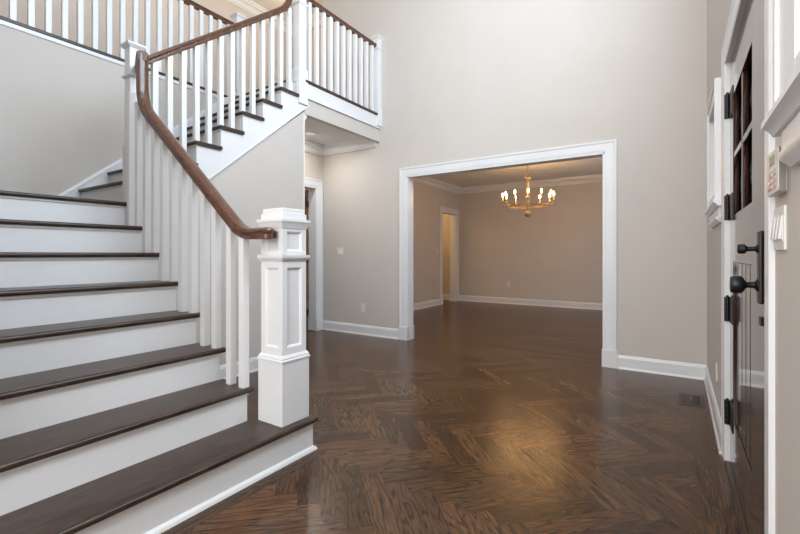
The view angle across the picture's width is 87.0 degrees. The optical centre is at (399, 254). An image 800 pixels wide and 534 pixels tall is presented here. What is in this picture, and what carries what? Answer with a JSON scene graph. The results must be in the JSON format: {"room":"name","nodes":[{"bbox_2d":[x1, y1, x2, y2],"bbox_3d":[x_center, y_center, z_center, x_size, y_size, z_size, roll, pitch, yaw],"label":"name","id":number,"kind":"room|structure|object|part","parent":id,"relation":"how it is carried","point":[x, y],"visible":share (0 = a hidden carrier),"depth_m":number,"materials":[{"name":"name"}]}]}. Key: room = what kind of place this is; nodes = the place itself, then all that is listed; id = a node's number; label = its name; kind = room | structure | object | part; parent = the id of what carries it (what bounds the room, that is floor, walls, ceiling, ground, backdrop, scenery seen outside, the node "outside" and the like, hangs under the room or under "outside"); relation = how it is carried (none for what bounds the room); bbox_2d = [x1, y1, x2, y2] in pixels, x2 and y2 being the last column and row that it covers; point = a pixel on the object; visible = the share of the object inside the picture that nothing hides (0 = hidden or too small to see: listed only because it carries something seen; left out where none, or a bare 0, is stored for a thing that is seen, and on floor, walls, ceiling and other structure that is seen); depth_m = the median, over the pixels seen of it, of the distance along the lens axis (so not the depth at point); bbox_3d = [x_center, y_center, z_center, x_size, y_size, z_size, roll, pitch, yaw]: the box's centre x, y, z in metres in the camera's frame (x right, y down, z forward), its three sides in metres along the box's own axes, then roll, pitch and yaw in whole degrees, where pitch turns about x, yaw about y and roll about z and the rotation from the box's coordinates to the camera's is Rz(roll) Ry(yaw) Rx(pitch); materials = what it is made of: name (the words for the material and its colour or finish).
{"room":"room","nodes":[
{"label":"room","id":0,"kind":"room"},
{"bbox_2d":[0,0,320,94],"bbox_3d":[-2.953,-3.080,5.510,1.905,2.700,5.750,0,0,33],"label":"wall","id":1,"kind":"structure","parent":0,"point":[224,8],"depth_m":6.17,"materials":[{"name":"beige paint"}]},
{"bbox_2d":[226,0,320,36],"bbox_3d":[-2.980,-4.355,5.468,1.705,0.150,5.650,0,0,33],"label":"trim","id":2,"kind":"structure","parent":1,"relation":"attached to","point":[249,6],"depth_m":7.51,"materials":[{"name":"white wood"}]},
{"bbox_2d":[141,112,303,364],"bbox_3d":[-2.045,-0.255,4.348,1.088,2.850,1.810,0,0,33],"label":"wall","id":3,"kind":"structure","parent":0,"point":[269,175],"depth_m":4.25,"materials":[{"name":"beige paint"}]},
{"bbox_2d":[220,356,257,378],"bbox_3d":[-2.029,1.100,4.352,1.112,0.140,1.834,0,0,33],"label":"baseboard","id":4,"kind":"structure","parent":3,"relation":"attached to","point":[253,362],"depth_m":4.08,"materials":[{"name":"white wood"}]},
{"bbox_2d":[303,113,304,209],"bbox_3d":[-1.094,-0.220,4.800,0.012,2.780,0.016,0,0,33],"label":"trim","id":5,"kind":"structure","parent":3,"relation":"attached to","point":[303,113],"depth_m":4.80,"materials":[{"name":"white wood"}]},
{"bbox_2d":[0,25,458,303],"bbox_3d":[-1.210,-0.360,6.726,0.135,3.060,9.700,0,0,33],"label":"wall","id":6,"kind":"structure","parent":0,"point":[62,108],"depth_m":3.85,"materials":[{"name":"beige paint"}]},
{"bbox_2d":[0,19,224,97],"bbox_3d":[-2.977,-1.910,4.022,0.132,0.038,3.240,0,0,33],"label":"trim","id":7,"kind":"structure","parent":6,"relation":"on","point":[2,22],"depth_m":3.86,"materials":[{"name":"white wood"}]},
{"bbox_2d":[0,15,235,98],"bbox_3d":[-2.973,-1.943,4.019,0.142,0.030,3.240,0,0,33],"label":"trim","id":8,"kind":"structure","parent":6,"relation":"attached to","point":[1,17],"depth_m":3.86,"materials":[{"name":"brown wood"}]},
{"bbox_2d":[8,0,246,95],"bbox_3d":[-2.930,-2.428,4.040,0.153,1.235,3.322,0,0,33],"label":"railing","id":9,"kind":"object","parent":8,"relation":"on","point":[236,17],"visible":0.56,"depth_m":4.43,"materials":[{"name":"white wood"}]},
{"bbox_3d":[-2.958,-2.885,3.998,0.062,0.061,3.220,0,0,33],"label":"handrail","id":10,"kind":"part","parent":9,"relation":"part of","materials":[{"name":"brown wood"}]},
{"bbox_3d":[-2.058,-2.413,5.363,0.137,1.205,0.137,0,0,33],"label":"newel post","id":11,"kind":"part","parent":9,"relation":"part of","materials":[{"name":"white wood"}]},
{"bbox_2d":[305,190,308,328],"bbox_3d":[-1.760,0.076,6.753,0.788,2.163,0.042,0,0,33],"label":"door","id":12,"kind":"structure","parent":6,"relation":"in","point":[306,191],"depth_m":6.54,"materials":[{"name":"brown wood"}]},
{"bbox_2d":[305,177,322,330],"bbox_3d":[-1.576,0.010,6.172,0.195,2.320,1.091,0,0,33],"label":"trim","id":13,"kind":"structure","parent":6,"relation":"attached to","point":[315,320],"depth_m":6.51,"materials":[{"name":"white wood"}]},
{"bbox_2d":[302,110,376,155],"bbox_3d":[-1.149,-1.610,5.711,1.085,0.140,1.452,0,0,33],"label":"trim","id":14,"kind":"structure","parent":6,"relation":"attached to","point":[355,144],"depth_m":6.28,"materials":[{"name":"white wood"}]},
{"bbox_2d":[413,299,439,310],"bbox_3d":[-0.101,1.100,8.265,0.024,0.140,3.720,0,0,33],"label":"baseboard","id":15,"kind":"structure","parent":6,"relation":"attached to","point":[431,303],"depth_m":9.29,"materials":[{"name":"white wood"}]},
{"bbox_2d":[439,206,458,304],"bbox_3d":[1.131,0.018,10.279,0.195,2.305,0.990,0,0,33],"label":"trim","id":16,"kind":"structure","parent":6,"relation":"attached to","point":[454,213],"depth_m":10.56,"materials":[{"name":"white wood"}]},
{"bbox_2d":[251,0,322,22],"bbox_3d":[-1.638,-4.480,3.056,6.900,0.100,8.500,0,0,33],"label":"ceiling","id":17,"kind":"structure","parent":0,"point":[267,4],"depth_m":7.47,"materials":[{"name":"paint"}]},
{"bbox_2d":[235,82,358,143],"bbox_3d":[-1.212,-1.815,5.669,1.025,0.270,1.592,0,0,33],"label":"ceiling","id":18,"kind":"structure","parent":0,"point":[326,134],"depth_m":5.80,"materials":[{"name":"paint"}]},
{"bbox_2d":[305,132,316,135],"bbox_3d":[-1.237,-1.675,5.846,0.180,0.010,0.180,0,0,33],"label":"recessed light","id":19,"kind":"object","parent":18,"relation":"in","point":[306,133],"visible":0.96,"depth_m":5.83,"materials":[{"name":"white plastic"}]},
{"bbox_2d":[305,189,308,317],"bbox_3d":[-1.381,-0.255,8.516,2.120,2.850,6.900,0,0,33],"label":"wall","id":20,"kind":"structure","parent":0,"point":[305,189],"depth_m":7.83,"materials":[{"name":"beige paint"}]},
{"bbox_2d":[442,294,448,299],"bbox_3d":[0.091,1.100,10.659,2.020,0.140,1.700,0,0,33],"label":"baseboard","id":21,"kind":"structure","parent":20,"relation":"attached to","point":[445,296],"depth_m":10.94,"materials":[{"name":"white wood"}]},
{"bbox_2d":[304,100,379,142],"bbox_3d":[-0.716,-1.697,5.426,0.071,0.186,1.452,0,0,33],"label":"beam","id":22,"kind":"structure","parent":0,"point":[315,111],"depth_m":5.33,"materials":[{"name":"beige paint"}]},
{"bbox_2d":[183,330,698,533],"bbox_3d":[-1.282,1.170,2.207,4.720,0.001,7.275,0,0,33],"label":"floor","id":23,"kind":"structure","parent":0,"point":[416,438],"depth_m":2.52,"materials":[{"name":"brown wood"}]},
{"bbox_2d":[0,79,318,533],"bbox_3d":[-1.631,-0.434,3.381,2.845,3.207,3.650,0,0,33],"label":"staircase","id":24,"kind":"structure","parent":23,"relation":"on","point":[114,419],"depth_m":2.22,"materials":[{"name":"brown wood"}]},
{"bbox_2d":[120,0,307,224],"bbox_3d":[-1.622,-1.671,4.070,0.169,2.919,1.889,0,0,33],"label":"stair railing","id":25,"kind":"object","parent":24,"relation":"on","point":[299,71],"visible":0.71,"depth_m":3.98,"materials":[{"name":"white wood"}]},
{"bbox_3d":[-2.118,-0.929,3.348,0.120,1.435,0.120,0,0,33],"label":"newel post","id":26,"kind":"part","parent":25,"relation":"part of","materials":[{"name":"white wood"}]},
{"bbox_3d":[-1.591,-2.235,4.067,0.062,1.478,1.759,0,0,33],"label":"handrail","id":27,"kind":"part","parent":25,"relation":"part of","materials":[{"name":"brown wood"}]},
{"bbox_3d":[-1.140,-2.399,4.790,0.140,1.402,0.140,0,0,33],"label":"newel post","id":28,"kind":"part","parent":25,"relation":"part of","materials":[{"name":"white wood"}]},
{"bbox_2d":[127,50,310,427],"bbox_3d":[-1.353,-0.263,2.888,1.741,2.471,0.318,0,0,33],"label":"stair railing","id":29,"kind":"object","parent":24,"relation":"on","point":[164,181],"visible":0.96,"depth_m":2.59,"materials":[{"name":"white wood"}]},
{"bbox_3d":[-1.400,-0.793,2.842,1.713,1.411,0.190,0,0,33],"label":"handrail","id":30,"kind":"part","parent":29,"relation":"part of","materials":[{"name":"brown wood"}]},
{"bbox_3d":[-0.691,0.406,2.510,0.218,1.133,0.218,0,0,33],"label":"newel post","id":31,"kind":"part","parent":29,"relation":"part of","materials":[{"name":"white wood"}]},
{"bbox_2d":[161,449,326,533],"bbox_3d":[-0.961,1.169,1.798,0.120,0.001,1.745,0,0,33],"label":"trim","id":32,"kind":"structure","parent":23,"relation":"on","point":[206,514],"depth_m":2.05,"materials":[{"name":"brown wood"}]},
{"bbox_2d":[413,174,602,193],"bbox_3d":[2.224,-1.610,7.388,4.871,0.140,4.815,0,0,33],"label":"trim","id":33,"kind":"structure","parent":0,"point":[428,181],"depth_m":9.62,"materials":[{"name":"white wood"}]},
{"bbox_2d":[323,300,703,381],"bbox_3d":[1.325,1.170,7.915,7.300,0.001,5.125,0,0,33],"label":"floor","id":34,"kind":"structure","parent":0,"point":[555,334],"depth_m":6.50,"materials":[{"name":"brown wood"}]},
{"bbox_2d":[323,0,706,364],"bbox_3d":[0.865,-1.630,5.327,4.871,5.600,0.123,0,0,33],"label":"wall","id":35,"kind":"structure","parent":0,"point":[462,79],"depth_m":4.73,"materials":[{"name":"beige paint"}]},
{"bbox_2d":[337,248,342,254],"bbox_3d":[-0.915,-0.048,6.418,0.118,0.118,0.015,0,0,33],"label":"light switch","id":36,"kind":"object","parent":35,"relation":"attached to","point":[339,250],"visible":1,"depth_m":6.42,"materials":[{"name":"white plastic"}]},
{"bbox_2d":[306,80,377,114],"bbox_3d":[-0.737,-1.972,5.434,0.188,0.030,1.462,0,0,33],"label":"trim","id":37,"kind":"structure","parent":35,"relation":"attached to","point":[307,81],"depth_m":5.26,"materials":[{"name":"brown wood"}]},
{"bbox_2d":[308,84,380,128],"bbox_3d":[-0.720,-1.869,5.399,0.095,0.173,1.502,0,0,33],"label":"trim","id":38,"kind":"structure","parent":35,"relation":"attached to","point":[321,97],"depth_m":5.29,"materials":[{"name":"white wood"}]},
{"bbox_2d":[306,0,382,126],"bbox_3d":[-0.687,-2.454,5.426,0.138,1.277,1.464,0,0,33],"label":"balcony railing","id":39,"kind":"object","parent":38,"relation":"on","point":[376,49],"visible":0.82,"depth_m":5.37,"materials":[{"name":"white wood"}]},
{"bbox_3d":[-0.716,-2.943,5.395,0.062,0.061,1.380,0,0,33],"label":"handrail","id":40,"kind":"part","parent":39,"relation":"part of","materials":[{"name":"brown wood"}]},
{"bbox_3d":[-0.322,-2.438,5.979,0.122,1.247,0.122,0,0,33],"label":"newel post","id":41,"kind":"part","parent":39,"relation":"part of","materials":[{"name":"white wood"}]},
{"bbox_2d":[323,320,397,338],"bbox_3d":[-0.612,1.100,6.212,1.430,0.140,0.024,0,0,33],"label":"baseboard","id":42,"kind":"structure","parent":35,"relation":"attached to","point":[391,333],"depth_m":6.18,"materials":[{"name":"white wood"}]},
{"bbox_2d":[361,303,364,311],"bbox_3d":[-0.545,0.775,6.177,0.074,0.118,0.009,0,0,33],"label":"wall outlet","id":43,"kind":"object","parent":35,"relation":"attached to","point":[362,304],"visible":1,"depth_m":6.17,"materials":[{"name":"white plastic"}]},
{"bbox_2d":[398,139,617,368],"bbox_3d":[1.153,-0.009,5.137,2.696,2.357,0.191,0,0,33],"label":"trim","id":44,"kind":"structure","parent":35,"relation":"attached to","point":[607,149],"depth_m":4.77,"materials":[{"name":"white wood"}]},
{"bbox_2d":[459,295,602,309],"bbox_3d":[2.224,1.100,7.388,4.871,0.140,4.815,0,0,33],"label":"baseboard","id":45,"kind":"structure","parent":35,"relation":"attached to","point":[550,303],"depth_m":9.68,"materials":[{"name":"white wood"}]},
{"bbox_2d":[430,157,602,186],"bbox_3d":[2.324,-1.740,7.382,5.045,0.120,4.915,0,0,33],"label":"ceiling","id":46,"kind":"structure","parent":0,"point":[591,166],"depth_m":8.73,"materials":[{"name":"paint"}]},
{"bbox_2d":[502,167,554,216],"bbox_3d":[2.240,-1.169,7.386,0.893,1.021,0.891,0,0,33],"label":"chandelier","id":47,"kind":"object","parent":46,"relation":"hanging from","point":[528,206],"visible":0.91,"depth_m":7.35,"materials":[{"name":"gold metal"}]},
{"bbox_2d":[442,182,602,302],"bbox_3d":[2.713,-0.380,10.021,7.300,3.100,0.120,0,0,33],"label":"wall","id":48,"kind":"structure","parent":0,"point":[555,253],"depth_m":9.72,"materials":[{"name":"beige paint"}]},
{"bbox_2d":[707,0,799,533],"bbox_3d":[0.911,-1.630,0.814,0.174,5.600,7.362,0,0,33],"label":"wall","id":49,"kind":"structure","parent":0,"point":[787,262],"depth_m":1.08,"materials":[{"name":"beige paint"}]},
{"bbox_2d":[617,355,720,453],"bbox_3d":[2.064,1.100,3.408,0.756,0.140,1.762,0,0,33],"label":"baseboard","id":50,"kind":"structure","parent":49,"relation":"attached to","point":[640,364],"depth_m":4.03,"materials":[{"name":"white wood"}]},
{"bbox_2d":[705,77,720,227],"bbox_3d":[2.206,-0.639,2.852,0.196,0.879,0.940,0,0,33],"label":"window","id":51,"kind":"structure","parent":49,"relation":"in","point":[713,211],"depth_m":2.60,"materials":[{"name":"white wood"}]},
{"bbox_3d":[2.146,-0.268,2.892,0.052,0.135,0.940,0,0,33],"label":"sill","id":52,"kind":"part","parent":51,"relation":"part of","materials":[{"name":"white wood"}]},
{"bbox_2d":[724,0,763,533],"bbox_3d":[1.512,0.053,1.791,0.246,2.234,1.315,0,0,33],"label":"door","id":53,"kind":"structure","parent":49,"relation":"in","point":[744,104],"depth_m":1.81,"materials":[{"name":"brown wood"}]},
{"bbox_3d":[1.210,0.106,1.484,0.080,0.062,0.062,0,0,33],"label":"knob","id":54,"kind":"part","parent":53,"relation":"part of","materials":[{"name":"black metal"}]},
{"bbox_3d":[1.587,-0.520,1.918,0.006,0.630,0.680,0,0,33],"label":"glass","id":55,"kind":"part","parent":53,"relation":"part of","materials":[{"name":"glass"}]},
{"bbox_3d":[1.246,0.044,1.460,0.010,0.252,0.056,0,0,33],"label":"handle plate","id":56,"kind":"part","parent":53,"relation":"part of","materials":[{"name":"black metal"}]},
{"bbox_3d":[1.248,0.230,1.459,0.006,0.030,0.040,0,0,33],"label":"lock plate","id":57,"kind":"part","parent":53,"relation":"part of","materials":[{"name":"black metal"}]},
{"bbox_2d":[721,0,774,533],"bbox_3d":[1.536,-0.009,1.775,0.188,2.357,1.545,0,0,33],"label":"trim","id":58,"kind":"structure","parent":49,"relation":"attached to","point":[737,9],"depth_m":1.25,"materials":[{"name":"white wood"}]},
{"bbox_2d":[766,146,786,196],"bbox_3d":[0.972,-0.211,1.086,0.025,0.110,0.160,0,0,33],"label":"alarm keypad","id":59,"kind":"object","parent":49,"relation":"attached to","point":[776,169],"visible":0.97,"depth_m":1.05,"materials":[{"name":"white plastic"}]},
{"bbox_2d":[770,205,786,249],"bbox_3d":[0.989,-0.068,1.104,0.015,0.112,0.132,0,0,33],"label":"light switch","id":60,"kind":"object","parent":49,"relation":"attached to","point":[779,225],"visible":1,"depth_m":1.07,"materials":[{"name":"white plastic"}]},
{"bbox_2d":[761,0,799,166],"bbox_3d":[0.755,-0.639,0.652,0.196,0.879,0.850,0,0,33],"label":"window","id":61,"kind":"structure","parent":49,"relation":"in","point":[782,120],"depth_m":0.91,"materials":[{"name":"white wood"}]},
{"bbox_3d":[0.695,-0.268,0.692,0.052,0.135,0.850,0,0,33],"label":"sill","id":62,"kind":"part","parent":61,"relation":"part of","materials":[{"name":"white wood"}]},
{"bbox_3d":[0.760,-0.707,0.649,0.185,0.744,0.688,0,0,33],"label":"frame","id":63,"kind":"part","parent":61,"relation":"part of","materials":[{"name":"white wood"}]},
{"bbox_3d":[-0.218,1.298,4.575,8.600,0.244,12.600,0,0,33],"label":"floor","id":64,"kind":"structure","parent":0,"visible":0},
{"bbox_2d":[688,380,739,533],"bbox_3d":[0.783,1.170,0.847,0.225,0.001,7.275,0,0,33],"label":"floor","id":65,"kind":"structure","parent":64,"relation":"on","point":[715,505],"depth_m":2.22,"materials":[{"name":"brown wood"}]},
{"bbox_2d":[679,392,704,407],"bbox_3d":[2.343,1.168,3.390,0.170,0.004,0.320,0,0,33],"label":"floor vent","id":66,"kind":"object","parent":65,"relation":"in","point":[684,399],"visible":1,"depth_m":3.37,"materials":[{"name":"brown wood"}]},
{"bbox_2d":[682,394,700,405],"bbox_3d":[2.343,1.168,3.390,0.120,0.004,0.270,0,0,33],"label":"grille","id":67,"kind":"object","parent":66,"relation":"attached to","point":[687,399],"depth_m":3.39,"materials":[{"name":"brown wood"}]}
]}

